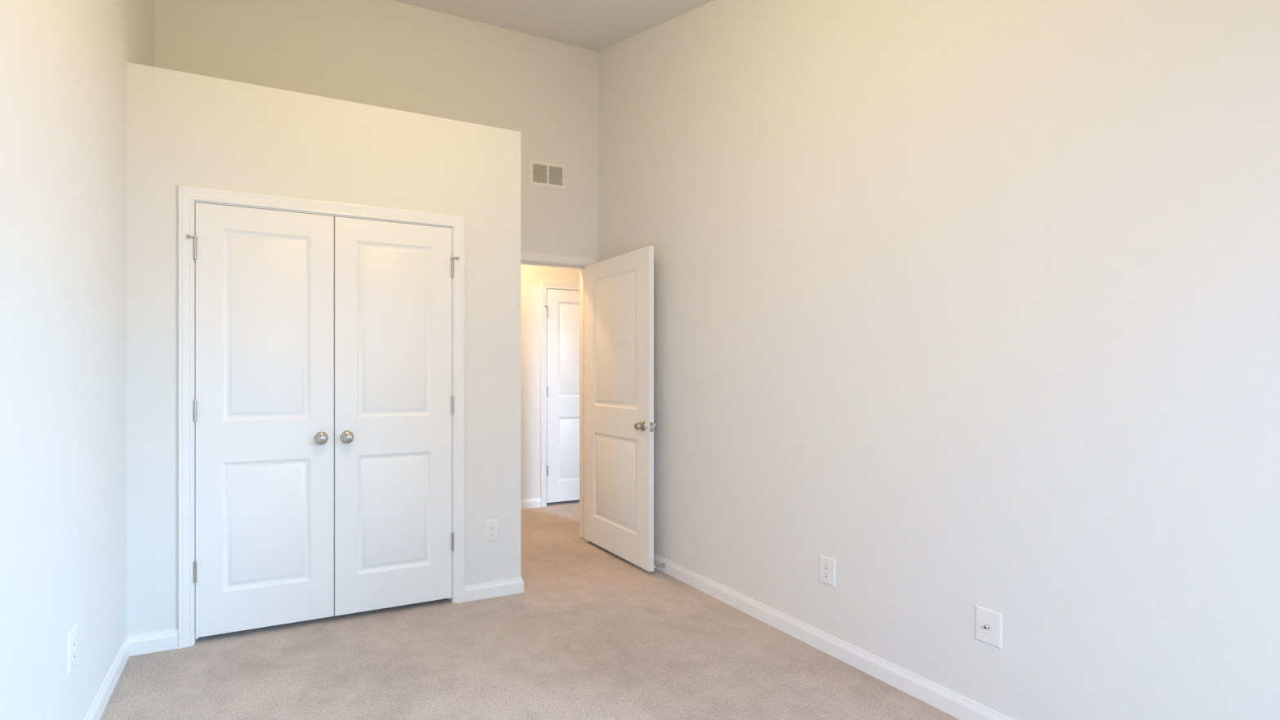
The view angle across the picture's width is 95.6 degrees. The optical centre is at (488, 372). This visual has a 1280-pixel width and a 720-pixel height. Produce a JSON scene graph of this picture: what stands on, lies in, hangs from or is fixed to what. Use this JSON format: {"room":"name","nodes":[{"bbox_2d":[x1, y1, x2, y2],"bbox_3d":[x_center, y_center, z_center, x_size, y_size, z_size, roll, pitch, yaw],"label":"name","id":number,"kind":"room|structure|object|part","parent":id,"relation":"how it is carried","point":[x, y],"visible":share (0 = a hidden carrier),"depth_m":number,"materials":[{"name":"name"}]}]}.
{"room":"empty bedroom","nodes":[
{"label":"empty bedroom","id":0,"kind":"room"},
{"bbox_2d":[0,0,155,719],"bbox_3d":[-1.082,-0.603,1.022,0.115,3.842,4.836,0,0,-22],"label":"wall","id":1,"kind":"structure","parent":0,"point":[63,63],"depth_m":1.70,"materials":[{"name":"white paint"}]},
{"bbox_2d":[67,623,76,674],"bbox_3d":[-1.326,0.880,1.793,0.008,0.124,0.079,0,0,-22],"label":"wall outlet","id":2,"kind":"object","parent":1,"relation":"attached to","point":[72,636],"visible":1,"depth_m":1.78,"materials":[{"name":"white plastic"}]},
{"bbox_2d":[71,648,75,660],"bbox_3d":[-1.324,0.899,1.794,0.002,0.028,0.035,0,0,-22],"label":"receptacle","id":3,"kind":"object","parent":2,"relation":"attached to","point":[73,651],"depth_m":1.79,"materials":[{"name":"grey plastic"}]},
{"bbox_2d":[71,636,75,648],"bbox_3d":[-1.324,0.860,1.794,0.002,0.028,0.035,0,0,-22],"label":"receptacle","id":4,"kind":"object","parent":2,"relation":"attached to","point":[73,638],"depth_m":1.79,"materials":[{"name":"grey plastic"}]},
{"bbox_2d":[84,635,129,719],"bbox_3d":[-0.889,1.225,0.716,0.013,0.086,3.894,0,0,-22],"label":"baseboard","id":5,"kind":"structure","parent":1,"relation":"attached to","point":[95,711],"depth_m":2.19,"materials":[{"name":"white wood"}]},
{"bbox_2d":[126,62,520,635],"bbox_3d":[-0.852,-0.037,3.214,1.951,2.710,0.712,0,0,-22],"label":"wall","id":6,"kind":"structure","parent":0,"point":[183,128],"depth_m":2.78,"materials":[{"name":"white paint"}]},
{"bbox_2d":[128,628,177,656],"bbox_3d":[-1.523,1.225,2.553,0.200,0.086,0.013,0,0,-22],"label":"baseboard","id":7,"kind":"structure","parent":6,"relation":"attached to","point":[149,642],"depth_m":2.55,"materials":[{"name":"white wood"}]},
{"bbox_2d":[186,202,333,637],"bbox_3d":[-1.090,0.221,2.721,0.661,2.033,0.094,0,0,-22],"label":"door","id":8,"kind":"structure","parent":6,"relation":"in","point":[264,402],"depth_m":2.73,"materials":[{"name":"white paint"}]},
{"bbox_3d":[-0.832,0.331,2.801,0.053,0.053,0.048,0,0,-22],"label":"knob","id":9,"kind":"part","parent":8,"relation":"part of","materials":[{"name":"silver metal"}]},
{"bbox_2d":[177,184,464,648],"bbox_3d":[-0.804,0.202,2.902,1.395,2.132,0.132,0,0,-22],"label":"door frame","id":10,"kind":"structure","parent":6,"relation":"attached to","point":[188,196],"depth_m":2.63,"materials":[{"name":"white wood"}]},
{"bbox_2d":[333,216,459,616],"bbox_3d":[-0.472,0.221,2.971,0.661,2.033,0.094,0,0,-22],"label":"door","id":11,"kind":"structure","parent":6,"relation":"in","point":[393,399],"depth_m":2.97,"materials":[{"name":"white paint"}]},
{"bbox_3d":[-0.713,0.331,2.849,0.053,0.053,0.048,0,0,-22],"label":"knob","id":12,"kind":"part","parent":11,"relation":"part of","materials":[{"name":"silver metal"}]},
{"bbox_2d":[484,518,498,542],"bbox_3d":[0.018,0.892,3.177,0.079,0.124,0.008,0,0,-22],"label":"wall outlet","id":13,"kind":"object","parent":6,"relation":"attached to","point":[491,526],"visible":1,"depth_m":3.17,"materials":[{"name":"white plastic"}]},
{"bbox_2d":[488,531,494,536],"bbox_3d":[0.019,0.912,3.175,0.035,0.028,0.002,0,0,-22],"label":"receptacle","id":14,"kind":"object","parent":13,"relation":"attached to","point":[491,533],"depth_m":3.17,"materials":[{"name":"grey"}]},
{"bbox_2d":[488,524,494,529],"bbox_3d":[0.019,0.873,3.175,0.035,0.028,0.002,0,0,-22],"label":"receptacle","id":15,"kind":"object","parent":13,"relation":"attached to","point":[491,526],"depth_m":3.17,"materials":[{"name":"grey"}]},
{"bbox_2d":[464,577,524,601],"bbox_3d":[-0.102,1.225,3.510,0.363,0.086,0.725,0,0,-22],"label":"baseboard","id":16,"kind":"structure","parent":6,"relation":"attached to","point":[479,591],"depth_m":3.17,"materials":[{"name":"white wood"}]},
{"bbox_2d":[155,0,598,262],"bbox_3d":[-0.548,-0.587,3.783,2.939,3.810,0.115,0,0,-22],"label":"wall","id":17,"kind":"structure","parent":0,"point":[389,54],"depth_m":3.77,"materials":[{"name":"white paint"}]},
{"bbox_2d":[528,159,565,190],"bbox_3d":[0.430,-1.448,4.110,0.305,0.193,0.009,0,0,-22],"label":"air vent","id":18,"kind":"object","parent":17,"relation":"in","point":[543,174],"visible":1,"depth_m":4.11,"materials":[{"name":"silver metal"}]},
{"bbox_2d":[520,251,595,540],"bbox_3d":[0.367,0.199,4.152,0.900,2.138,0.150,0,0,-22],"label":"door frame","id":19,"kind":"structure","parent":17,"relation":"attached to","point":[528,258],"depth_m":4.28,"materials":[{"name":"white wood"}]},
{"bbox_3d":[0.392,0.199,4.091,0.900,2.138,0.018,0,0,-22],"label":"casing","id":20,"kind":"part","parent":19,"relation":"part of","materials":[{"name":"white wood"}]},
{"bbox_2d":[584,245,657,571],"bbox_3d":[0.875,0.225,3.859,0.152,2.033,0.775,0,0,-22],"label":"door","id":21,"kind":"structure","parent":17,"relation":"in","point":[620,424],"depth_m":3.77,"materials":[{"name":"white paint"}]},
{"bbox_3d":[0.945,0.336,3.545,0.048,0.053,0.053,0,0,-22],"label":"knob","id":22,"kind":"part","parent":21,"relation":"part of","materials":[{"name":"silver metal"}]},
{"bbox_3d":[1.016,0.340,3.509,0.025,0.057,0.002,0,0,-22],"label":"latch plate","id":23,"kind":"part","parent":21,"relation":"part of","materials":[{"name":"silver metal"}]},
{"bbox_2d":[99,499,959,719],"bbox_3d":[1.060,1.328,2.546,5.228,0.120,6.060,0,0,-22],"label":"floor","id":24,"kind":"structure","parent":0,"point":[592,633],"depth_m":2.46,"materials":[{"name":"beige carpet"}]},
{"bbox_2d":[520,264,579,499],"bbox_3d":[0.951,-0.127,3.858,4.280,2.890,3.475,0,0,-22],"label":"wall","id":25,"kind":"structure","parent":0,"point":[531,276],"depth_m":5.28,"materials":[{"name":"white paint"}]},
{"bbox_2d":[520,497,541,509],"bbox_3d":[-0.501,1.225,4.907,2.141,0.086,0.013,0,0,-22],"label":"baseboard","id":26,"kind":"structure","parent":25,"relation":"attached to","point":[535,502],"depth_m":5.26,"materials":[{"name":"white wood"}]},
{"bbox_2d":[540,280,579,506],"bbox_3d":[0.889,0.202,5.528,0.903,2.132,0.132,0,0,-22],"label":"door frame","id":27,"kind":"structure","parent":25,"relation":"attached to","point":[544,286],"depth_m":5.31,"materials":[{"name":"white wood"}]},
{"bbox_2d":[544,288,579,502],"bbox_3d":[0.895,0.221,5.465,0.800,2.033,0.094,0,0,-22],"label":"door","id":28,"kind":"structure","parent":25,"relation":"in","point":[562,306],"depth_m":5.41,"materials":[{"name":"white paint"}]},
{"bbox_2d":[391,0,713,52],"bbox_3d":[0.335,-1.857,1.594,3.169,1.474,4.836,0,0,-22],"label":"ceiling","id":29,"kind":"structure","parent":0,"point":[597,25],"depth_m":3.66,"materials":[{"name":"white paint"}]},
{"bbox_2d":[598,0,1279,719],"bbox_3d":[1.751,-0.603,2.165,0.115,3.842,4.836,0,0,-22],"label":"wall","id":30,"kind":"structure","parent":0,"point":[959,305],"depth_m":2.00,"materials":[{"name":"white paint"}]},
{"bbox_2d":[818,554,835,587],"bbox_3d":[1.531,0.897,2.546,0.008,0.124,0.079,0,0,-22],"label":"wall outlet","id":31,"kind":"object","parent":30,"relation":"attached to","point":[827,566],"visible":1,"depth_m":2.54,"materials":[{"name":"white plastic"}]},
{"bbox_2d":[822,571,830,578],"bbox_3d":[1.529,0.917,2.545,0.002,0.028,0.035,0,0,-22],"label":"receptacle","id":32,"kind":"object","parent":31,"relation":"attached to","point":[826,575],"depth_m":2.54,"materials":[{"name":"grey plastic"}]},
{"bbox_2d":[822,562,830,569],"bbox_3d":[1.529,0.878,2.545,0.002,0.028,0.035,0,0,-22],"label":"receptacle","id":33,"kind":"object","parent":31,"relation":"attached to","point":[826,566],"depth_m":2.54,"materials":[{"name":"grey plastic"}]},
{"bbox_2d":[653,553,1014,719],"bbox_3d":[1.683,1.225,2.138,0.032,0.086,4.606,0,0,-22],"label":"baseboard","id":34,"kind":"structure","parent":30,"relation":"attached to","point":[958,706],"depth_m":2.46,"materials":[{"name":"white wood"}]},
{"bbox_2d":[653,563,665,568],"bbox_3d":[1.073,1.220,3.545,0.084,0.025,0.025,0,0,-22],"label":"door stop","id":35,"kind":"object","parent":34,"relation":"attached to","point":[663,565],"visible":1,"depth_m":3.55,"materials":[{"name":"grey metal"}]},
{"bbox_2d":[975,604,1002,648],"bbox_3d":[1.753,0.895,1.978,0.021,0.124,0.079,0,0,-22],"label":"cable plate","id":36,"kind":"object","parent":30,"relation":"attached to","point":[988,623],"visible":1,"depth_m":1.98,"materials":[{"name":"white plastic"}]}
]}

